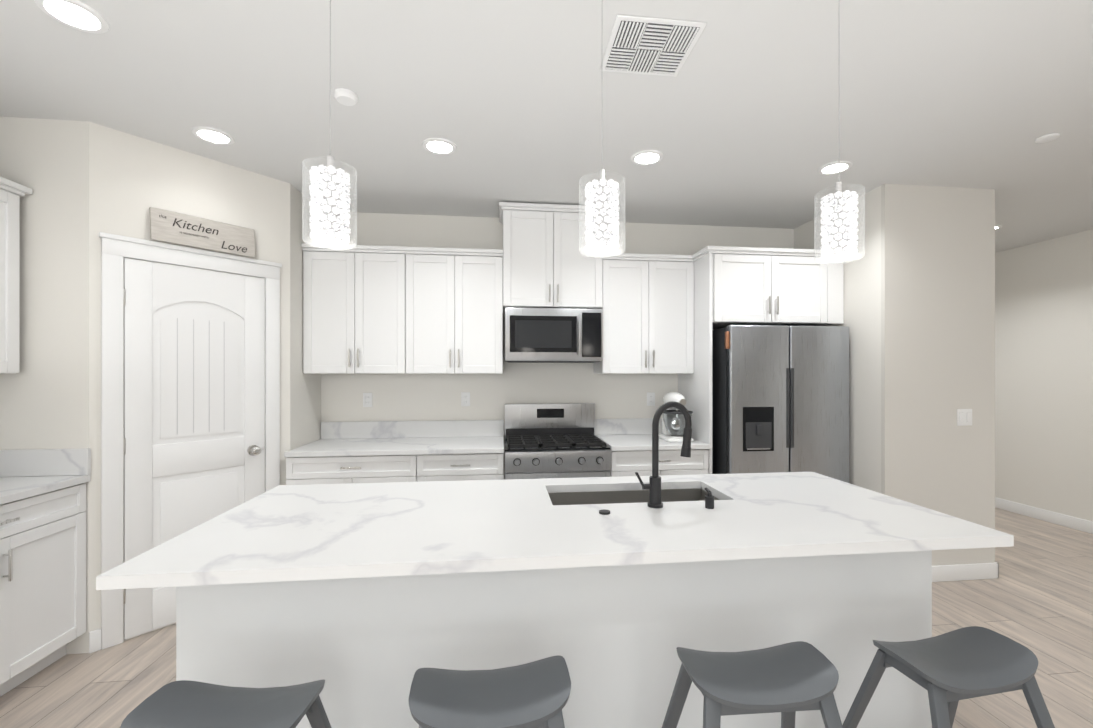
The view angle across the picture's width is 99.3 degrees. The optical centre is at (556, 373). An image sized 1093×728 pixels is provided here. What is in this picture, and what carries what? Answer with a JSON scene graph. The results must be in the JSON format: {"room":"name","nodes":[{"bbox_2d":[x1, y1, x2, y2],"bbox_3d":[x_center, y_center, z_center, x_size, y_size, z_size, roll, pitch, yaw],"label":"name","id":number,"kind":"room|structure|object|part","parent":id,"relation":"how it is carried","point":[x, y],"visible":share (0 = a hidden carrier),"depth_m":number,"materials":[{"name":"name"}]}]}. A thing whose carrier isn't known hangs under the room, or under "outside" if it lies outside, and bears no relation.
{"room":"kitchen","nodes":[
{"label":"kitchen","id":0,"kind":"room"},
{"bbox_2d":[0,177,27,373],"bbox_3d":[-2.800,-0.469,1.855,0.348,0.936,0.900,0,0,-7],"label":"upper cabinet","id":1,"kind":"object","parent":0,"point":[10,191],"depth_m":2.27,"materials":[{"name":"white wood"}]},
{"bbox_2d":[0,449,90,476],"bbox_3d":[-2.701,0.452,2.347,0.616,0.135,0.020,0,0,-7],"label":"backsplash","id":2,"kind":"structure","parent":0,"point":[26,462],"depth_m":2.35,"materials":[{"name":"white stone"}]},
{"bbox_2d":[236,167,323,506],"bbox_3d":[-1.925,0.070,3.304,0.186,2.740,0.800,0,0,-7],"label":"wall","id":3,"kind":"structure","parent":0,"point":[280,407],"depth_m":3.06,"materials":[{"name":"paint"}]},
{"bbox_3d":[-2.108,0.353,2.762,0.626,2.175,0.654,0,0,-7],"label":"door frame","id":4,"kind":"part","parent":3,"relation":"part of","materials":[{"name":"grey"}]},
{"bbox_2d":[149,207,255,257],"bbox_3d":[-2.087,-0.831,2.770,0.040,0.185,0.515,0,0,37],"label":"kitchen sign","id":5,"kind":"object","parent":3,"relation":"attached to","point":[166,226],"visible":1,"depth_m":2.74,"materials":[{"name":"brown wood"}]},
{"bbox_2d":[0,508,1092,727],"bbox_3d":[1.036,1.490,2.031,8.420,0.100,11.600,0,0,-7],"label":"floor","id":6,"kind":"structure","parent":0,"point":[1036,597],"depth_m":2.40,"materials":[{"name":"brown wood"}]},
{"bbox_2d":[0,481,89,696],"bbox_3d":[-2.668,0.997,1.894,0.618,0.884,0.928,0,0,-7],"label":"base cabinet","id":7,"kind":"object","parent":6,"relation":"on","point":[42,558],"depth_m":2.16,"materials":[{"name":"white wood"}]},
{"bbox_2d":[0,473,90,504],"bbox_3d":[-2.516,0.537,0.643,0.636,0.035,3.448,0,0,-7],"label":"countertop","id":8,"kind":"structure","parent":7,"relation":"on","point":[11,488],"depth_m":2.19,"materials":[{"name":"white stone"}]},
{"bbox_2d":[120,679,331,727],"bbox_3d":[-0.765,1.100,1.095,0.519,0.678,0.539,0,0,-1],"label":"stool","id":9,"kind":"object","parent":6,"relation":"on","point":[185,704],"visible":1,"depth_m":1.10,"materials":[{"name":"grey"}]},
{"bbox_2d":[286,454,427,484],"bbox_3d":[-1.386,0.997,3.452,0.910,0.883,0.617,0,0,-7],"label":"base cabinet","id":10,"kind":"object","parent":6,"relation":"on","point":[387,468],"depth_m":3.15,"materials":[{"name":"white wood"}]},
{"bbox_2d":[284,434,503,457],"bbox_3d":[-1.118,0.537,3.473,1.447,0.035,0.636,0,0,-7],"label":"countertop","id":11,"kind":"structure","parent":10,"relation":"on","point":[324,447],"depth_m":3.27,"materials":[{"name":"white stone"}]},
{"bbox_2d":[428,454,503,480],"bbox_3d":[-0.727,0.997,3.527,0.657,0.883,0.617,0,0,-7],"label":"base cabinet","id":12,"kind":"object","parent":6,"relation":"on","point":[441,467],"depth_m":3.23,"materials":[{"name":"white wood"}]},
{"bbox_2d":[408,655,570,727],"bbox_3d":[-0.162,1.100,1.171,0.537,0.678,0.556,0,0,-7],"label":"stool","id":13,"kind":"object","parent":6,"relation":"on","point":[535,694],"visible":1,"depth_m":1.13,"materials":[{"name":"grey"}]},
{"bbox_2d":[176,553,931,727],"bbox_3d":[0.065,0.997,1.889,2.501,0.883,0.782,0,0,-7],"label":"kitchen island","id":14,"kind":"object","parent":6,"relation":"on","point":[364,601],"depth_m":1.51,"materials":[{"name":"paint"}]},
{"bbox_2d":[217,472,875,516],"bbox_3d":[0.062,0.537,2.078,2.664,0.035,0.474,0,0,-7],"label":"island countertop","id":15,"kind":"structure","parent":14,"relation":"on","point":[338,498],"depth_m":2.05,"materials":[{"name":"white stone"}]},
{"bbox_2d":[548,485,723,504],"bbox_3d":[0.343,0.679,2.038,0.766,0.273,0.343,0,0,-7],"label":"sink","id":16,"kind":"object","parent":15,"relation":"in","point":[671,492],"depth_m":2.20,"materials":[{"name":"grey metal"}]},
{"bbox_2d":[632,401,715,508],"bbox_3d":[0.456,0.315,1.829,0.300,0.409,0.128,0,0,-7],"label":"faucet","id":17,"kind":"object","parent":15,"relation":"on","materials":[{"name":"black metal"}]},
{"bbox_2d":[96,493,1013,589],"bbox_3d":[0.117,0.537,1.591,2.664,0.035,0.506,0,0,-7],"label":"island countertop","id":18,"kind":"structure","parent":14,"relation":"on","point":[357,544],"depth_m":1.47,"materials":[{"name":"white stone"}]},
{"bbox_2d":[505,403,610,478],"bbox_3d":[-0.015,0.845,3.559,0.754,1.190,0.687,0,0,-7],"label":"range","id":19,"kind":"object","parent":6,"relation":"on","point":[551,440],"visible":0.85,"depth_m":3.40,"materials":[{"name":"silver metal"}]},
{"bbox_2d":[599,438,711,476],"bbox_3d":[0.727,0.997,3.693,0.738,0.883,0.617,0,0,-7],"label":"base cabinet","id":20,"kind":"object","parent":6,"relation":"on","point":[623,462],"depth_m":3.39,"materials":[{"name":"white wood"}]},
{"bbox_2d":[595,434,711,449],"bbox_3d":[0.728,0.537,3.684,0.738,0.035,0.636,0,0,-7],"label":"countertop","id":21,"kind":"structure","parent":20,"relation":"on","point":[614,441],"depth_m":3.46,"materials":[{"name":"white stone"}]},
{"bbox_2d":[659,392,692,441],"bbox_3d":[0.931,0.333,3.655,0.238,0.373,0.360,0,0,-7],"label":"stand mixer","id":22,"kind":"object","parent":21,"relation":"on","point":[673,423],"visible":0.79,"depth_m":3.54,"materials":[{"name":"white metal"}]},
{"bbox_2d":[662,641,842,727],"bbox_3d":[0.529,1.100,1.250,0.537,0.678,0.556,0,0,-7],"label":"stool","id":23,"kind":"object","parent":6,"relation":"on","point":[788,680],"visible":1,"depth_m":1.20,"materials":[{"name":"grey"}]},
{"bbox_2d":[712,325,848,482],"bbox_3d":[1.664,0.545,3.721,0.952,1.790,0.725,0,0,-7],"label":"fridge","id":24,"kind":"object","parent":6,"relation":"on","point":[780,398],"visible":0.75,"depth_m":3.39,"materials":[{"name":"grey metal"}]},
{"bbox_2d":[842,626,1054,727],"bbox_3d":[1.111,1.100,1.309,0.519,0.678,0.539,0,0,-12],"label":"stool","id":25,"kind":"object","parent":6,"relation":"on","point":[948,671],"visible":1,"depth_m":1.27,"materials":[{"name":"grey"}]},
{"bbox_2d":[0,0,1092,252],"bbox_3d":[1.036,-1.350,2.032,8.420,0.100,11.600,0,0,-7],"label":"ceiling","id":26,"kind":"structure","parent":0,"point":[756,112],"depth_m":2.19,"materials":[{"name":"paint"}]},
{"bbox_2d":[34,0,109,33],"bbox_3d":[-1.742,-1.295,1.674,0.191,0.009,0.191,0,0,39],"label":"recessed light","id":27,"kind":"object","parent":26,"relation":"in","point":[77,15],"depth_m":1.68,"materials":[{"name":"white plastic"}]},
{"bbox_2d":[191,126,234,144],"bbox_3d":[-1.870,-1.295,2.535,0.191,0.009,0.191,0,0,39],"label":"recessed light","id":28,"kind":"object","parent":26,"relation":"in","point":[212,135],"depth_m":2.53,"materials":[{"name":"white plastic"}]},
{"bbox_2d":[302,0,356,249],"bbox_3d":[-0.619,-0.827,1.272,0.135,0.946,0.135,0,0,-7],"label":"pendant light","id":29,"kind":"object","parent":26,"relation":"hanging from","point":[329,202],"visible":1,"depth_m":1.24,"materials":[{"name":"white glass"}]},
{"bbox_3d":[-0.619,-0.478,1.272,0.102,0.231,0.100,0,0,-7],"label":"lamp shade","id":30,"kind":"part","parent":29,"relation":"part of","materials":[{"name":"white glass"}]},
{"bbox_3d":[-0.619,-0.459,1.272,0.135,0.209,0.135,0,0,-7],"label":"glass","id":31,"kind":"part","parent":29,"relation":"part of","materials":[{"name":"white"}]},
{"bbox_2d":[334,88,357,105],"bbox_3d":[-0.980,-1.285,2.164,0.099,0.030,0.099,0,0,-13],"label":"smoke detector","id":32,"kind":"object","parent":26,"relation":"attached to","point":[346,97],"depth_m":2.14,"materials":[{"name":"white plastic"}]},
{"bbox_2d":[422,138,456,154],"bbox_3d":[-0.666,-1.295,2.653,0.191,0.009,0.191,0,0,39],"label":"recessed light","id":33,"kind":"object","parent":26,"relation":"in","point":[440,146],"depth_m":2.65,"materials":[{"name":"white plastic"}]},
{"bbox_2d":[579,0,624,257],"bbox_3d":[0.134,-0.827,1.358,0.135,0.946,0.135,0,0,-7],"label":"pendant light","id":34,"kind":"object","parent":26,"relation":"hanging from","point":[601,217],"visible":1,"depth_m":1.33,"materials":[{"name":"white glass"}]},
{"bbox_3d":[0.134,-0.459,1.358,0.135,0.209,0.135,0,0,-7],"label":"glass","id":35,"kind":"part","parent":34,"relation":"part of","materials":[{"name":"white"}]},
{"bbox_3d":[0.134,-0.478,1.358,0.102,0.231,0.100,0,0,-7],"label":"lamp shade","id":36,"kind":"part","parent":34,"relation":"part of","materials":[{"name":"white glass"}]},
{"bbox_2d":[631,150,662,164],"bbox_3d":[0.546,-1.295,2.791,0.191,0.009,0.191,0,0,39],"label":"recessed light","id":37,"kind":"object","parent":26,"relation":"in","point":[645,157],"depth_m":2.78,"materials":[{"name":"white plastic"}]},
{"bbox_2d":[600,15,706,76],"bbox_3d":[0.372,-1.293,1.850,0.340,0.012,0.310,0,0,-7],"label":"ceiling vent","id":38,"kind":"object","parent":26,"relation":"in","point":[649,46],"visible":1,"depth_m":1.82,"materials":[{"name":"grey metal"}]},
{"bbox_2d":[817,161,852,174],"bbox_3d":[1.758,-1.295,2.930,0.191,0.009,0.191,0,0,39],"label":"recessed light","id":39,"kind":"object","parent":26,"relation":"in","point":[830,168],"depth_m":2.92,"materials":[{"name":"white plastic"}]},
{"bbox_2d":[814,0,864,263],"bbox_3d":[0.880,-0.827,1.443,0.135,0.946,0.135,0,0,-7],"label":"pendant light","id":40,"kind":"object","parent":26,"relation":"hanging from","point":[839,221],"visible":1,"depth_m":1.42,"materials":[{"name":"white glass"}]},
{"bbox_3d":[0.880,-0.478,1.443,0.102,0.231,0.100,0,0,-7],"label":"lamp shade","id":41,"kind":"part","parent":40,"relation":"part of","materials":[{"name":"white glass"}]},
{"bbox_3d":[0.880,-0.459,1.443,0.135,0.209,0.135,0,0,-7],"label":"glass","id":42,"kind":"part","parent":40,"relation":"part of","materials":[{"name":"white"}]},
{"bbox_2d":[1035,133,1059,142],"bbox_3d":[2.704,-1.294,2.555,0.095,0.012,0.095,0,0,-13],"label":"smoke detector","id":43,"kind":"object","parent":26,"relation":"attached to","point":[1049,137],"depth_m":2.54,"materials":[{"name":"white plastic"}]},
{"bbox_2d":[324,212,795,479],"bbox_3d":[0.037,0.070,4.031,4.199,2.740,0.200,0,0,-7],"label":"wall","id":44,"kind":"structure","parent":0,"point":[395,397],"depth_m":3.87,"materials":[{"name":"paint"}]},
{"bbox_2d":[301,243,415,373],"bbox_3d":[-1.466,-0.468,3.578,0.780,0.935,0.348,0,0,-7],"label":"upper cabinet","id":45,"kind":"object","parent":44,"relation":"attached to","point":[369,309],"depth_m":3.41,"materials":[{"name":"white wood"}]},
{"bbox_2d":[363,393,371,406],"bbox_3d":[-1.521,0.212,3.747,0.072,0.116,0.009,0,0,-7],"label":"electrical outlet plate","id":46,"kind":"object","parent":44,"relation":"attached to","point":[367,399],"depth_m":3.75,"materials":[{"name":"grey plastic"}]},
{"bbox_2d":[416,247,503,373],"bbox_3d":[-0.810,-0.468,3.653,0.780,0.935,0.348,0,0,-7],"label":"upper cabinet","id":47,"kind":"object","parent":44,"relation":"attached to","point":[459,316],"depth_m":3.49,"materials":[{"name":"white wood"}]},
{"bbox_2d":[461,392,469,405],"bbox_3d":[-0.747,0.212,3.836,0.072,0.116,0.009,0,0,-7],"label":"electrical outlet plate","id":48,"kind":"object","parent":44,"relation":"attached to","point":[465,396],"depth_m":3.83,"materials":[{"name":"grey plastic"}]},
{"bbox_2d":[321,418,661,437],"bbox_3d":[-0.406,0.452,3.864,2.951,0.135,0.020,0,0,-7],"label":"backsplash","id":49,"kind":"structure","parent":44,"relation":"attached to","point":[452,428],"depth_m":3.79,"materials":[{"name":"white stone"}]},
{"bbox_2d":[500,202,603,311],"bbox_3d":[-0.040,-0.897,3.732,0.768,0.776,0.367,0,0,-7],"label":"upper cabinet","id":50,"kind":"object","parent":44,"relation":"attached to","point":[542,265],"depth_m":3.55,"materials":[{"name":"white wood"}]},
{"bbox_2d":[505,307,602,362],"bbox_3d":[-0.033,-0.294,3.704,0.747,0.407,0.415,0,0,-7],"label":"microwave","id":51,"kind":"object","parent":50,"relation":"attached to","point":[553,335],"visible":1,"depth_m":3.52,"materials":[{"name":"grey metal"}]},
{"bbox_2d":[594,253,695,373],"bbox_3d":[0.710,-0.468,3.827,0.745,0.935,0.348,0,0,-7],"label":"upper cabinet","id":52,"kind":"object","parent":44,"relation":"attached to","point":[649,312],"depth_m":3.66,"materials":[{"name":"white wood"}]},
{"bbox_2d":[647,392,654,405],"bbox_3d":[0.820,0.220,4.015,0.072,0.116,0.009,0,0,-7],"label":"electrical outlet plate","id":53,"kind":"object","parent":44,"relation":"attached to","point":[650,395],"depth_m":4.01,"materials":[{"name":"grey plastic"}]},
{"bbox_2d":[696,246,831,329],"bbox_3d":[1.576,-0.659,3.791,0.919,0.552,0.617,0,0,-7],"label":"upper cabinet","id":54,"kind":"object","parent":44,"relation":"attached to","point":[735,285],"depth_m":3.49,"materials":[{"name":"white wood"}]},
{"bbox_2d":[796,232,867,488],"bbox_3d":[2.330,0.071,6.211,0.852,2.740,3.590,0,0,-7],"label":"wall","id":55,"kind":"structure","parent":0,"point":[855,272],"depth_m":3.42,"materials":[{"name":"paint"}]},
{"bbox_2d":[997,563,998,577],"bbox_3d":[2.841,1.385,5.552,0.014,0.110,4.614,0,0,-7],"label":"baseboard","id":56,"kind":"structure","parent":55,"relation":"attached to","point":[997,563],"depth_m":3.26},
{"bbox_2d":[876,184,999,565],"bbox_3d":[2.670,0.070,3.240,0.852,2.740,0.030,0,0,-7],"label":"wall","id":57,"kind":"structure","parent":0,"point":[938,264],"depth_m":3.23,"materials":[{"name":"paint"}]},
{"bbox_2d":[957,409,971,425],"bbox_3d":[2.854,0.305,3.241,0.116,0.116,0.008,0,0,-7],"label":"switch plate","id":58,"kind":"object","parent":57,"relation":"attached to","point":[964,417],"visible":1,"depth_m":3.24,"materials":[{"name":"grey plastic"}]},
{"bbox_2d":[932,562,996,581],"bbox_3d":[2.656,1.385,3.231,0.849,0.110,0.044,0,0,-7],"label":"baseboard","id":59,"kind":"structure","parent":57,"relation":"attached to","point":[958,572],"depth_m":3.23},
{"bbox_2d":[868,229,1092,521],"bbox_3d":[5.119,0.070,2.499,0.200,2.740,11.600,0,0,-7],"label":"wall","id":60,"kind":"structure","parent":0,"point":[1046,287],"depth_m":4.49,"materials":[{"name":"paint"}]},
{"bbox_2d":[995,497,1092,533],"bbox_3d":[5.013,1.385,2.486,0.014,0.110,11.200,0,0,-7],"label":"baseboard","id":61,"kind":"structure","parent":60,"relation":"attached to","point":[1083,525],"depth_m":4.52,"materials":[{"name":"white wood"}]}
]}

